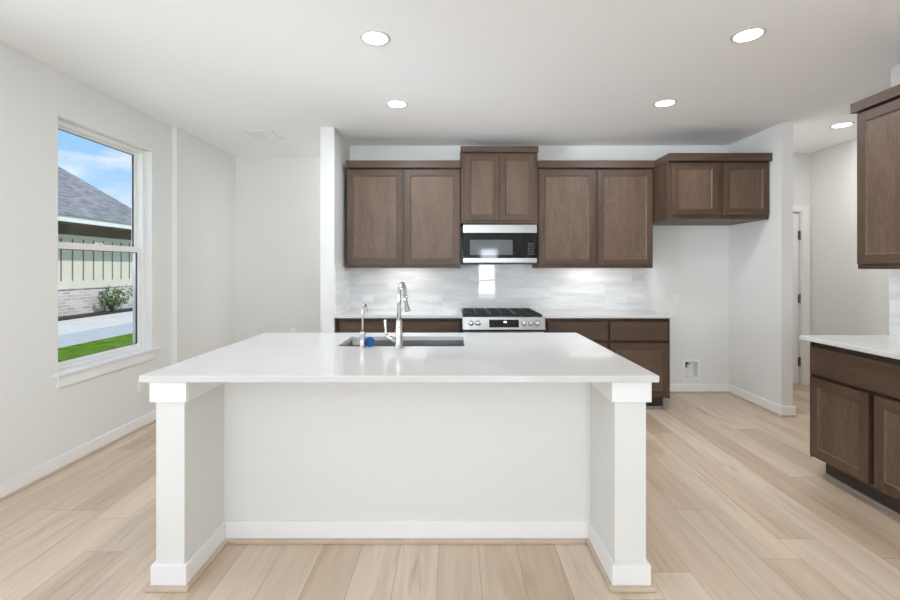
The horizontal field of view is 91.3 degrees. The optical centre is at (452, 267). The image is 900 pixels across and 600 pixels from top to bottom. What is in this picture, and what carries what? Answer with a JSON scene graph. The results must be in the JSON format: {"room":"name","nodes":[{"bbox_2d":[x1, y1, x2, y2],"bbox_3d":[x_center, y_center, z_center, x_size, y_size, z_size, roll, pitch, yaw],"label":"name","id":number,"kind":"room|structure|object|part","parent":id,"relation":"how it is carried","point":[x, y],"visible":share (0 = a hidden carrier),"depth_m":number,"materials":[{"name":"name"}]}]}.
{"room":"kitchen","nodes":[
{"label":"kitchen","id":0,"kind":"room"},
{"bbox_2d":[0,41,171,483],"bbox_3d":[-2.775,0.013,0.490,0.150,2.740,7.480,0,0,0],"label":"wall","id":1,"kind":"structure","parent":0,"point":[40,421],"depth_m":2.91,"materials":[{"name":"white paint"}]},
{"bbox_2d":[0,410,155,501],"bbox_3d":[-2.686,1.334,0.490,0.028,0.098,7.480,0,0,0],"label":"baseboard","id":2,"kind":"structure","parent":1,"relation":"attached to","point":[35,475],"depth_m":3.08,"materials":[{"name":"white paint"}]},
{"bbox_2d":[58,119,144,369],"bbox_3d":[-2.808,-0.165,3.477,0.085,1.765,0.940,0,0,0],"label":"window","id":3,"kind":"structure","parent":1,"relation":"in","point":[137,248],"depth_m":3.89,"materials":[{"name":"white plastic"}]},
{"bbox_3d":[-2.830,-0.578,3.477,0.030,0.882,0.872,0,0,0],"label":"sash","id":4,"kind":"part","parent":3,"relation":"part of","materials":[{"name":"clear glass"}]},
{"bbox_3d":[-2.796,0.256,3.477,0.032,0.881,0.872,0,0,0],"label":"sash","id":5,"kind":"part","parent":3,"relation":"part of","materials":[{"name":"clear glass"}]},
{"bbox_2d":[54,347,160,387],"bbox_3d":[-2.716,0.768,3.494,0.101,0.100,1.044,0,0,0],"label":"trim","id":6,"kind":"structure","parent":1,"relation":"attached to","point":[75,374],"depth_m":3.38,"materials":[{"name":"white paint"}]},
{"bbox_2d":[138,379,143,391],"bbox_3d":[-2.696,1.008,3.800,0.008,0.115,0.070,0,0,0],"label":"wall outlet","id":7,"kind":"object","parent":1,"relation":"attached to","point":[140,384],"visible":0.77,"depth_m":3.79,"materials":[{"name":"white plastic"}]},
{"bbox_2d":[172,127,235,364],"bbox_3d":[-2.752,0.013,4.805,0.195,2.740,1.150,0,0,0],"label":"wall","id":8,"kind":"structure","parent":0,"point":[203,174],"depth_m":4.63,"materials":[{"name":"white paint"}]},
{"bbox_2d":[236,157,319,342],"bbox_3d":[-1.075,0.013,5.450,3.550,2.740,0.140,0,0,0],"label":"wall","id":9,"kind":"structure","parent":0,"point":[278,198],"depth_m":5.38,"materials":[{"name":"white paint"}]},
{"bbox_2d":[320,128,349,332],"bbox_3d":[-1.214,0.013,4.635,0.135,2.740,0.770,0,0,0],"label":"wall","id":10,"kind":"structure","parent":0,"point":[334,150],"depth_m":4.25,"materials":[{"name":"white paint"}]},
{"bbox_2d":[335,266,349,314],"bbox_3d":[-1.142,0.219,4.566,0.010,0.472,0.608,0,0,0],"label":"backsplash","id":11,"kind":"structure","parent":10,"relation":"attached to","point":[342,273],"depth_m":4.53,"materials":[{"name":"tile"}]},
{"bbox_2d":[0,0,899,156],"bbox_3d":[0.740,-1.417,1.070,7.200,0.120,8.940,0,0,0],"label":"ceiling","id":12,"kind":"structure","parent":0,"point":[467,72],"depth_m":2.96,"materials":[{"name":"white paint"}]},
{"bbox_2d":[245,131,283,139],"bbox_3d":[-1.920,-1.352,4.495,0.280,0.010,0.290,0,0,0],"label":"ceiling vent","id":13,"kind":"object","parent":12,"relation":"in","point":[259,135],"visible":1,"depth_m":4.48,"materials":[{"name":"white metal"}]},
{"bbox_2d":[359,30,390,45],"bbox_3d":[-0.460,-1.354,2.596,0.182,0.006,0.182,0,0,0],"label":"recessed light","id":14,"kind":"object","parent":12,"relation":"in","point":[370,37],"visible":1,"depth_m":2.58,"materials":[{"name":"white plastic"}]},
{"bbox_2d":[386,100,407,107],"bbox_3d":[-0.463,-1.354,3.640,0.182,0.006,0.182,0,0,0],"label":"recessed light","id":15,"kind":"object","parent":12,"relation":"in","point":[392,103],"visible":1,"depth_m":3.63,"materials":[{"name":"white plastic"}]},
{"bbox_2d":[653,99,676,106],"bbox_3d":[1.743,-1.354,3.618,0.182,0.006,0.182,0,0,0],"label":"recessed light","id":16,"kind":"object","parent":12,"relation":"in","point":[665,102],"visible":1,"depth_m":3.62,"materials":[{"name":"white plastic"}]},
{"bbox_2d":[730,26,766,42],"bbox_3d":[1.718,-1.354,2.562,0.182,0.006,0.182,0,0,0],"label":"recessed light","id":17,"kind":"object","parent":12,"relation":"in","point":[752,33],"visible":1,"depth_m":2.55,"materials":[{"name":"white plastic"}]},
{"bbox_2d":[830,122,854,127],"bbox_3d":[3.690,-1.354,4.175,0.182,0.006,0.182,0,0,0],"label":"recessed light","id":18,"kind":"object","parent":12,"relation":"in","point":[844,124],"visible":1,"depth_m":4.17,"materials":[{"name":"white plastic"}]},
{"bbox_2d":[0,384,899,599],"bbox_3d":[0.740,1.433,1.070,7.200,0.100,8.940,0,0,0],"label":"floor","id":19,"kind":"structure","parent":0,"point":[739,507],"depth_m":2.16,"materials":[{"name":"brown wood"}]},
{"bbox_2d":[338,318,461,332],"bbox_3d":[-0.516,0.933,4.566,1.212,0.899,0.623,0,0,0],"label":"base cabinet","id":20,"kind":"object","parent":19,"relation":"on","point":[345,325],"visible":0.06,"depth_m":4.25,"materials":[{"name":"brown wood"}]},
{"bbox_3d":[-0.802,0.611,4.274,0.560,0.180,0.038,0,0,0],"label":"drawer","id":21,"kind":"part","parent":20,"relation":"part of","materials":[{"name":"brown wood"}]},
{"bbox_2d":[334,309,462,317],"bbox_3d":[-0.525,0.469,4.550,1.239,0.029,0.639,0,0,0],"label":"countertop","id":22,"kind":"structure","parent":20,"relation":"on","point":[351,313],"depth_m":4.40,"materials":[{"name":"white stone"}]},
{"bbox_3d":[-0.214,0.611,4.274,0.565,0.180,0.038,0,0,0],"label":"drawer","id":23,"kind":"part","parent":20,"relation":"part of","materials":[{"name":"brown wood"}]},
{"bbox_2d":[144,382,656,591],"bbox_3d":[-0.225,0.933,2.466,2.186,0.899,1.187,0,0,0],"label":"kitchen island","id":24,"kind":"object","parent":19,"relation":"on","point":[237,462],"visible":0.75,"depth_m":2.23,"materials":[{"name":"white paint"}]},
{"bbox_3d":[-1.224,1.374,2.466,0.188,0.018,1.187,0,0,0],"label":"shoe molding","id":25,"kind":"part","parent":24,"relation":"part of","materials":[{"name":"brown wood"}]},
{"bbox_3d":[-1.224,0.530,2.474,0.158,0.093,1.172,0,0,0],"label":"cap trim","id":26,"kind":"part","parent":24,"relation":"part of","materials":[{"name":"white paint"}]},
{"bbox_3d":[-1.224,1.322,2.475,0.154,0.086,1.170,0,0,0],"label":"trim","id":27,"kind":"part","parent":24,"relation":"part of","materials":[{"name":"white paint"}]},
{"bbox_2d":[139,333,658,381],"bbox_3d":[-0.227,0.469,2.478,2.196,0.029,1.243,0,0,0],"label":"island countertop","id":28,"kind":"structure","parent":24,"relation":"on","point":[265,357],"depth_m":2.16,"materials":[{"name":"white stone"}]},
{"bbox_2d":[359,304,367,348],"bbox_3d":[-0.514,0.330,2.527,0.044,0.250,0.088,0,0,0],"label":"water tap","id":29,"kind":"object","parent":28,"relation":"on","point":[362,333],"visible":1,"depth_m":2.50,"materials":[{"name":"silver metal"}]},
{"bbox_3d":[-0.509,0.285,2.535,0.012,0.160,0.072,0,0,9],"label":"spout","id":30,"kind":"part","parent":29,"relation":"part of","materials":[{"name":"silver metal"}]},
{"bbox_2d":[365,337,374,346],"bbox_3d":[-0.479,0.425,2.535,0.058,0.058,0.025,0,0,0],"label":"sponge","id":31,"kind":"object","parent":28,"relation":"on","point":[369,341],"visible":0.91,"depth_m":2.52,"materials":[{"name":"blue"}]},
{"bbox_2d":[384,282,409,348],"bbox_3d":[-0.296,0.268,2.570,0.103,0.374,0.224,0,0,31],"label":"kitchen faucet","id":32,"kind":"object","parent":28,"relation":"on","point":[398,340],"visible":1,"depth_m":2.50,"materials":[{"name":"silver metal"}]},
{"bbox_3d":[-0.353,0.361,2.505,0.082,0.138,0.025,0,0,0],"label":"handle","id":33,"kind":"part","parent":32,"relation":"part of","materials":[{"name":"silver metal"}]},
{"bbox_3d":[-0.298,0.188,2.579,0.024,0.214,0.173,0,0,7],"label":"spout","id":34,"kind":"part","parent":32,"relation":"part of","materials":[{"name":"silver metal"}]},
{"bbox_2d":[345,340,463,345],"bbox_3d":[-0.304,0.596,2.750,0.758,0.223,0.396,0,0,0],"label":"sink","id":35,"kind":"object","parent":28,"relation":"in","point":[353,342],"visible":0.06,"depth_m":2.94,"materials":[{"name":"silver metal"}]},
{"bbox_3d":[-0.231,1.374,2.219,1.798,0.018,0.032,0,0,0],"label":"shoe molding","id":36,"kind":"part","parent":24,"relation":"part of","materials":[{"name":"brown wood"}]},
{"bbox_3d":[-0.231,0.933,2.285,1.862,0.899,0.100,0,0,0],"label":"panel","id":37,"kind":"part","parent":24,"relation":"part of","materials":[{"name":"white paint"}]},
{"bbox_3d":[-0.231,1.322,2.228,1.832,0.086,0.015,0,0,0],"label":"trim","id":38,"kind":"part","parent":24,"relation":"part of","materials":[{"name":"white paint"}]},
{"bbox_3d":[0.768,1.322,2.475,0.166,0.086,1.170,0,0,0],"label":"trim","id":39,"kind":"part","parent":24,"relation":"part of","materials":[{"name":"white paint"}]},
{"bbox_3d":[0.768,0.530,2.474,0.170,0.093,1.172,0,0,0],"label":"cap trim","id":40,"kind":"part","parent":24,"relation":"part of","materials":[{"name":"white paint"}]},
{"bbox_3d":[0.768,1.374,2.466,0.200,0.018,1.187,0,0,0],"label":"shoe molding","id":41,"kind":"part","parent":24,"relation":"part of","materials":[{"name":"brown wood"}]},
{"bbox_2d":[462,308,544,332],"bbox_3d":[0.477,0.902,4.473,0.772,0.922,0.779,0,0,0],"label":"gas range","id":42,"kind":"object","parent":19,"relation":"on","point":[474,320],"visible":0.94,"depth_m":4.13,"materials":[{"name":"silver metal"}]},
{"bbox_2d":[462,311,539,316],"bbox_3d":[0.477,0.483,4.526,0.764,0.020,0.672,0,0,0],"label":"cooktop","id":43,"kind":"object","parent":42,"relation":"in","point":[462,311],"depth_m":4.29,"materials":[{"name":"black metal"}]},
{"bbox_2d":[464,332,543,332],"bbox_3d":[0.477,0.871,4.154,0.750,0.545,0.042,0,0,0],"label":"oven","id":44,"kind":"object","parent":42,"relation":"in","point":[464,332],"depth_m":4.13,"materials":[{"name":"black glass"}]},
{"bbox_3d":[0.477,0.519,4.153,0.772,0.115,0.074,0,0,0],"label":"control panel","id":45,"kind":"part","parent":42,"relation":"part of","materials":[{"name":"silver metal"}]},
{"bbox_2d":[543,318,669,407],"bbox_3d":[1.493,0.933,4.566,1.226,0.899,0.623,0,0,0],"label":"base cabinet","id":46,"kind":"object","parent":19,"relation":"on","point":[645,342],"visible":0.49,"depth_m":4.25,"materials":[{"name":"brown wood"}]},
{"bbox_3d":[1.202,0.611,4.274,0.575,0.180,0.038,0,0,0],"label":"drawer","id":47,"kind":"part","parent":46,"relation":"part of","materials":[{"name":"brown wood"}]},
{"bbox_3d":[1.202,0.984,4.274,0.575,0.522,0.038,0,0,0],"label":"door","id":48,"kind":"part","parent":46,"relation":"part of","materials":[{"name":"brown wood"}]},
{"bbox_2d":[533,309,673,317],"bbox_3d":[1.492,0.469,4.550,1.265,0.029,0.639,0,0,0],"label":"countertop","id":49,"kind":"structure","parent":46,"relation":"on","point":[547,313],"depth_m":4.40,"materials":[{"name":"white stone"}]},
{"bbox_3d":[1.803,0.611,4.274,0.566,0.180,0.038,0,0,0],"label":"drawer","id":50,"kind":"part","parent":46,"relation":"part of","materials":[{"name":"brown wood"}]},
{"bbox_3d":[1.803,0.984,4.274,0.566,0.522,0.038,0,0,0],"label":"door","id":51,"kind":"part","parent":46,"relation":"part of","materials":[{"name":"brown wood"}]},
{"bbox_3d":[1.803,0.984,4.274,0.450,0.406,0.034,0,0,0],"label":"door panel","id":52,"kind":"part","parent":46,"relation":"part of","materials":[{"name":"brown wood"}]},
{"bbox_3d":[1.478,1.373,4.343,1.196,0.020,0.015,0,0,0],"label":"shoe molding","id":53,"kind":"part","parent":46,"relation":"part of","materials":[{"name":"brown"}]},
{"bbox_2d":[810,341,899,517],"bbox_3d":[2.676,0.933,2.502,0.583,0.899,0.920,0,0,0],"label":"base cabinet","id":54,"kind":"object","parent":19,"relation":"on","point":[855,395],"visible":0.99,"depth_m":2.61,"materials":[{"name":"brown wood"}]},
{"bbox_3d":[2.404,0.984,2.736,0.034,0.406,0.296,0,0,0],"label":"door panel","id":55,"kind":"part","parent":54,"relation":"part of","materials":[{"name":"brown wood"}]},
{"bbox_3d":[2.404,0.984,2.736,0.038,0.522,0.412,0,0,0],"label":"door","id":56,"kind":"part","parent":54,"relation":"part of","materials":[{"name":"brown wood"}]},
{"bbox_2d":[799,335,899,359],"bbox_3d":[2.655,0.469,2.055,0.607,0.029,1.870,0,0,0],"label":"countertop","id":57,"kind":"structure","parent":54,"relation":"on","point":[888,346],"depth_m":2.71,"materials":[{"name":"white stone"}]},
{"bbox_3d":[2.404,0.611,2.502,0.038,0.180,0.880,0,0,0],"label":"drawer","id":58,"kind":"part","parent":54,"relation":"part of","materials":[{"name":"brown wood"}]},
{"bbox_3d":[2.473,1.373,2.485,0.015,0.020,0.885,0,0,0],"label":"shoe molding","id":59,"kind":"part","parent":54,"relation":"part of","materials":[{"name":"grey"}]},
{"bbox_3d":[2.404,0.984,2.278,0.038,0.522,0.432,0,0,0],"label":"door","id":60,"kind":"part","parent":54,"relation":"part of","materials":[{"name":"brown wood"}]},
{"bbox_3d":[2.404,0.984,2.278,0.034,0.406,0.316,0,0,0],"label":"door panel","id":61,"kind":"part","parent":54,"relation":"part of","materials":[{"name":"brown wood"}]},
{"bbox_2d":[350,146,728,383],"bbox_3d":[0.958,0.013,4.950,4.209,2.740,0.140,0,0,0],"label":"wall","id":62,"kind":"structure","parent":0,"point":[691,261],"depth_m":4.88,"materials":[{"name":"white paint"}]},
{"bbox_2d":[345,160,460,267],"bbox_3d":[-0.512,-0.551,4.692,1.180,1.103,0.375,0,0,0],"label":"upper cabinet","id":63,"kind":"object","parent":62,"relation":"attached to","point":[401,213],"visible":1,"depth_m":4.54,"materials":[{"name":"brown wood"}]},
{"bbox_3d":[-0.803,-0.521,4.545,0.573,0.978,0.019,0,0,0],"label":"door","id":64,"kind":"part","parent":63,"relation":"part of","materials":[{"name":"brown wood"}]},
{"bbox_3d":[-0.803,-0.521,4.544,0.457,0.862,0.016,0,0,0],"label":"door panel","id":65,"kind":"part","parent":63,"relation":"part of","materials":[{"name":"brown wood"}]},
{"bbox_3d":[-0.512,-1.066,4.692,1.180,0.074,0.375,0,0,0],"label":"crown molding","id":66,"kind":"part","parent":63,"relation":"part of","materials":[{"name":"brown wood"}]},
{"bbox_3d":[-0.215,-0.521,4.544,0.450,0.862,0.016,0,0,0],"label":"door panel","id":67,"kind":"part","parent":63,"relation":"part of","materials":[{"name":"brown wood"}]},
{"bbox_3d":[-0.215,-0.521,4.545,0.566,0.978,0.019,0,0,0],"label":"door","id":68,"kind":"part","parent":63,"relation":"part of","materials":[{"name":"brown wood"}]},
{"bbox_2d":[350,227,643,308],"bbox_3d":[0.482,-0.011,4.875,3.259,0.932,0.010,0,0,0],"label":"backsplash","id":69,"kind":"structure","parent":62,"relation":"attached to","point":[470,285],"depth_m":4.87,"materials":[{"name":"tile"}]},
{"bbox_2d":[363,295,372,301],"bbox_3d":[-0.941,0.338,4.866,0.118,0.072,0.008,0,0,0],"label":"wall outlet","id":70,"kind":"object","parent":69,"relation":"attached to","point":[366,298],"visible":1,"depth_m":4.86,"materials":[{"name":"white plastic"}]},
{"bbox_2d":[427,296,436,301],"bbox_3d":[-0.232,0.343,4.866,0.118,0.072,0.008,0,0,0],"label":"wall outlet","id":71,"kind":"object","parent":69,"relation":"attached to","point":[429,298],"visible":1,"depth_m":4.86,"materials":[{"name":"white plastic"}]},
{"bbox_2d":[553,296,563,302],"bbox_3d":[1.168,0.346,4.866,0.118,0.072,0.008,0,0,0],"label":"wall outlet","id":72,"kind":"object","parent":69,"relation":"attached to","point":[556,299],"visible":1,"depth_m":4.86,"materials":[{"name":"white plastic"}]},
{"bbox_2d":[616,297,626,302],"bbox_3d":[1.865,0.354,4.866,0.118,0.072,0.008,0,0,0],"label":"wall outlet","id":73,"kind":"object","parent":69,"relation":"attached to","point":[618,299],"visible":1,"depth_m":4.86,"materials":[{"name":"white plastic"}]},
{"bbox_2d":[460,146,538,226],"bbox_3d":[0.477,-0.854,4.691,0.798,0.790,0.377,0,0,0],"label":"upper cabinet","id":74,"kind":"object","parent":62,"relation":"attached to","point":[499,183],"visible":0.98,"depth_m":4.53,"materials":[{"name":"brown wood"}]},
{"bbox_3d":[0.298,-0.830,4.532,0.352,0.681,0.019,0,0,0],"label":"door","id":75,"kind":"part","parent":74,"relation":"part of","materials":[{"name":"brown wood"}]},
{"bbox_3d":[0.298,-0.830,4.532,0.236,0.565,0.016,0,0,0],"label":"door panel","id":76,"kind":"part","parent":74,"relation":"part of","materials":[{"name":"brown wood"}]},
{"bbox_2d":[462,224,536,263],"bbox_3d":[0.479,-0.244,4.675,0.754,0.406,0.386,0,0,0],"label":"microwave","id":77,"kind":"object","parent":74,"relation":"attached to","point":[481,243],"visible":1,"depth_m":4.48,"materials":[{"name":"silver metal"}]},
{"bbox_3d":[0.411,-0.230,4.495,0.619,0.254,0.020,0,0,0],"label":"door","id":78,"kind":"part","parent":77,"relation":"part of","materials":[{"name":"black glass"}]},
{"bbox_3d":[0.411,-0.400,4.494,0.619,0.083,0.023,0,0,0],"label":"trim","id":79,"kind":"part","parent":77,"relation":"part of","materials":[{"name":"silver metal"}]},
{"bbox_3d":[0.411,-0.079,4.494,0.619,0.047,0.023,0,0,0],"label":"trim","id":80,"kind":"part","parent":77,"relation":"part of","materials":[{"name":"silver metal"}]},
{"bbox_3d":[0.789,-0.230,4.495,0.133,0.254,0.020,0,0,0],"label":"control panel","id":81,"kind":"part","parent":77,"relation":"part of","materials":[{"name":"black glass"}]},
{"bbox_3d":[0.789,-0.400,4.494,0.133,0.083,0.023,0,0,0],"label":"trim","id":82,"kind":"part","parent":77,"relation":"part of","materials":[{"name":"silver metal"}]},
{"bbox_3d":[0.789,-0.079,4.494,0.133,0.047,0.023,0,0,0],"label":"trim","id":83,"kind":"part","parent":77,"relation":"part of","materials":[{"name":"silver metal"}]},
{"bbox_3d":[0.477,-1.219,4.691,0.798,0.060,0.377,0,0,0],"label":"crown molding","id":84,"kind":"part","parent":74,"relation":"part of","materials":[{"name":"brown wood"}]},
{"bbox_3d":[0.656,-0.830,4.532,0.236,0.565,0.016,0,0,0],"label":"door panel","id":85,"kind":"part","parent":74,"relation":"part of","materials":[{"name":"brown wood"}]},
{"bbox_3d":[0.656,-0.830,4.532,0.352,0.681,0.019,0,0,0],"label":"door","id":86,"kind":"part","parent":74,"relation":"part of","materials":[{"name":"brown wood"}]},
{"bbox_2d":[532,160,654,267],"bbox_3d":[1.472,-0.551,4.692,1.192,1.103,0.375,0,0,0],"label":"upper cabinet","id":87,"kind":"object","parent":62,"relation":"attached to","point":[591,213],"visible":0.98,"depth_m":4.54,"materials":[{"name":"brown wood"}]},
{"bbox_3d":[1.174,-0.521,4.545,0.576,0.978,0.019,0,0,0],"label":"door","id":88,"kind":"part","parent":87,"relation":"part of","materials":[{"name":"brown wood"}]},
{"bbox_3d":[1.174,-0.521,4.544,0.460,0.862,0.016,0,0,0],"label":"door panel","id":89,"kind":"part","parent":87,"relation":"part of","materials":[{"name":"brown wood"}]},
{"bbox_3d":[1.472,-1.066,4.692,1.192,0.074,0.375,0,0,0],"label":"crown molding","id":90,"kind":"part","parent":87,"relation":"part of","materials":[{"name":"brown wood"}]},
{"bbox_3d":[1.774,-0.521,4.545,0.564,0.978,0.019,0,0,0],"label":"door","id":91,"kind":"part","parent":87,"relation":"part of","materials":[{"name":"brown wood"}]},
{"bbox_3d":[1.774,-0.521,4.544,0.448,0.862,0.016,0,0,0],"label":"door panel","id":92,"kind":"part","parent":87,"relation":"part of","materials":[{"name":"brown wood"}]},
{"bbox_2d":[683,360,699,379],"bbox_3d":[2.645,1.126,4.923,0.188,0.222,0.094,0,0,0],"label":"water supply box","id":93,"kind":"object","parent":62,"relation":"attached to","point":[691,368],"visible":0.91,"depth_m":4.90,"materials":[{"name":"white plastic"}]},
{"bbox_2d":[670,384,728,392],"bbox_3d":[2.586,1.334,4.866,0.952,0.098,0.028,0,0,0],"label":"baseboard","id":94,"kind":"structure","parent":62,"relation":"attached to","point":[674,388],"depth_m":4.87,"materials":[{"name":"white paint"}]},
{"bbox_3d":[2.586,1.374,4.859,0.952,0.018,0.014,0,0,0],"label":"shoe molding","id":95,"kind":"part","parent":94,"relation":"part of","materials":[{"name":"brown wood"}]},
{"bbox_2d":[653,153,772,224],"bbox_3d":[2.566,-0.787,4.548,0.992,0.631,0.665,0,0,0],"label":"upper cabinet","id":96,"kind":"object","parent":62,"relation":"attached to","point":[688,188],"visible":0.96,"depth_m":4.25,"materials":[{"name":"brown wood"}]},
{"bbox_3d":[2.337,-0.762,4.255,0.450,0.502,0.019,0,0,0],"label":"door","id":97,"kind":"part","parent":96,"relation":"part of","materials":[{"name":"brown wood"}]},
{"bbox_3d":[2.337,-0.762,4.254,0.334,0.386,0.016,0,0,0],"label":"door panel","id":98,"kind":"part","parent":96,"relation":"part of","materials":[{"name":"brown wood"}]},
{"bbox_3d":[2.566,-1.066,4.548,0.992,0.074,0.665,0,0,0],"label":"crown molding","id":99,"kind":"part","parent":96,"relation":"part of","materials":[{"name":"brown wood"}]},
{"bbox_3d":[2.830,-0.762,4.255,0.444,0.502,0.019,0,0,0],"label":"door","id":100,"kind":"part","parent":96,"relation":"part of","materials":[{"name":"brown wood"}]},
{"bbox_3d":[2.830,-0.762,4.254,0.328,0.386,0.016,0,0,0],"label":"door panel","id":101,"kind":"part","parent":96,"relation":"part of","materials":[{"name":"brown wood"}]},
{"bbox_2d":[729,122,792,405],"bbox_3d":[3.116,0.013,4.650,0.108,2.740,1.100,0,0,0],"label":"wall","id":102,"kind":"structure","parent":0,"point":[760,252],"depth_m":4.28,"materials":[{"name":"white paint"}]},
{"bbox_2d":[728,384,796,416],"bbox_3d":[3.116,1.334,4.636,0.164,0.098,1.128,0,0,0],"label":"baseboard","id":103,"kind":"structure","parent":102,"relation":"attached to","point":[783,411],"depth_m":4.32,"materials":[{"name":"white paint"}]},
{"bbox_2d":[793,153,809,384],"bbox_3d":[3.757,0.013,5.260,1.174,2.740,0.120,0,0,0],"label":"wall","id":104,"kind":"structure","parent":0,"point":[801,161],"depth_m":5.20,"materials":[{"name":"white paint"}]},
{"bbox_2d":[793,213,800,383],"bbox_3d":[3.721,0.359,5.225,0.783,2.023,0.060,0,0,0],"label":"door","id":105,"kind":"structure","parent":104,"relation":"in","point":[796,233],"depth_m":5.22,"materials":[{"name":"white paint"}]},
{"bbox_2d":[793,205,809,384],"bbox_3d":[3.721,0.321,5.192,0.972,2.125,0.016,0,0,0],"label":"trim","id":106,"kind":"structure","parent":104,"relation":"attached to","point":[804,209],"depth_m":5.18,"materials":[{"name":"white paint"}]},
{"bbox_2d":[810,138,888,334],"bbox_3d":[4.284,0.013,3.300,0.120,2.740,3.800,0,0,0],"label":"wall","id":107,"kind":"structure","parent":0,"point":[846,299],"depth_m":4.80,"materials":[{"name":"white paint"}]},
{"bbox_2d":[891,64,899,336],"bbox_3d":[3.030,0.013,-0.133,0.120,2.740,6.235,0,0,0],"label":"wall","id":108,"kind":"structure","parent":0,"point":[895,71],"depth_m":2.95,"materials":[{"name":"white paint"}]},
{"bbox_2d":[850,84,899,268],"bbox_3d":[2.793,-0.536,2.342,0.353,1.086,1.114,0,0,0],"label":"upper cabinet","id":109,"kind":"object","parent":108,"relation":"attached to","point":[878,115],"visible":1,"depth_m":2.73,"materials":[{"name":"brown wood"}]},
{"bbox_3d":[2.793,-1.047,2.342,0.353,0.064,1.114,0,0,0],"label":"crown molding","id":110,"kind":"part","parent":109,"relation":"part of","materials":[{"name":"brown wood"}]},
{"bbox_3d":[2.644,-0.514,2.606,0.016,0.858,0.415,0,0,0],"label":"door panel","id":111,"kind":"part","parent":109,"relation":"part of","materials":[{"name":"brown wood"}]},
{"bbox_2d":[889,269,899,336],"bbox_3d":[2.965,0.219,1.942,0.010,0.472,2.085,0,0,0],"label":"backsplash","id":112,"kind":"structure","parent":108,"relation":"attached to","point":[894,274],"depth_m":2.95,"materials":[{"name":"tile"}]},
{"label":"outside","id":113,"kind":"structure","parent":0,"visible":0},
{"bbox_3d":[-7.500,1.718,0.000,105.000,0.130,120.000,0,0,0],"label":"ground","id":114,"kind":"structure","parent":113,"visible":0},
{"bbox_2d":[58,308,132,320],"bbox_3d":[-11.675,1.558,21.300,0.650,0.150,17.400,0,0,0],"label":"mulch bed","id":115,"kind":"object","parent":114,"relation":"on","point":[77,316],"depth_m":14.03,"materials":[{"name":"brown soil"}]},
{"bbox_2d":[98,284,132,311],"bbox_3d":[-11.600,1.036,15.098,0.684,0.949,1.346,0,0,0],"label":"shrub","id":116,"kind":"object","parent":115,"relation":"on","point":[116,302],"visible":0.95,"depth_m":14.96,"materials":[{"name":"green plant"}]},
{"bbox_2d":[58,166,132,316],"bbox_3d":[-16.075,-2.163,5.625,10.050,7.393,23.250,0,0,0],"label":"house","id":117,"kind":"structure","parent":114,"relation":"on","point":[87,214],"depth_m":14.42,"materials":[{"name":"beige"}]},
{"bbox_3d":[-11.985,-0.207,6.615,0.030,1.660,21.230,0,0,0],"label":"siding trim","id":118,"kind":"part","parent":117,"relation":"part of","materials":[{"name":"beige wood"}]},
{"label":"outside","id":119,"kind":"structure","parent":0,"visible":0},
{"bbox_2d":[58,323,132,347],"bbox_3d":[-8.275,1.583,12.000,1.450,0.100,36.000,0,0,0],"label":"driveway","id":120,"kind":"structure","parent":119,"point":[69,339],"depth_m":10.14,"materials":[{"name":"grey concrete"}]},
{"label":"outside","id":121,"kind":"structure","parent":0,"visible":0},
{"bbox_2d":[58,333,132,360],"bbox_3d":[-5.200,1.583,12.000,4.700,0.100,36.000,0,0,0],"label":"lawn","id":122,"kind":"structure","parent":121,"point":[72,351],"depth_m":8.59,"materials":[{"name":"green plant"}]},
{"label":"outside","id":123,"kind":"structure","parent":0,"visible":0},
{"bbox_2d":[58,311,132,334],"bbox_3d":[-10.175,1.581,12.000,2.350,0.105,36.000,0,0,0],"label":"walkway","id":124,"kind":"structure","parent":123,"point":[95,322],"depth_m":12.34,"materials":[{"name":"concrete"}]}
]}

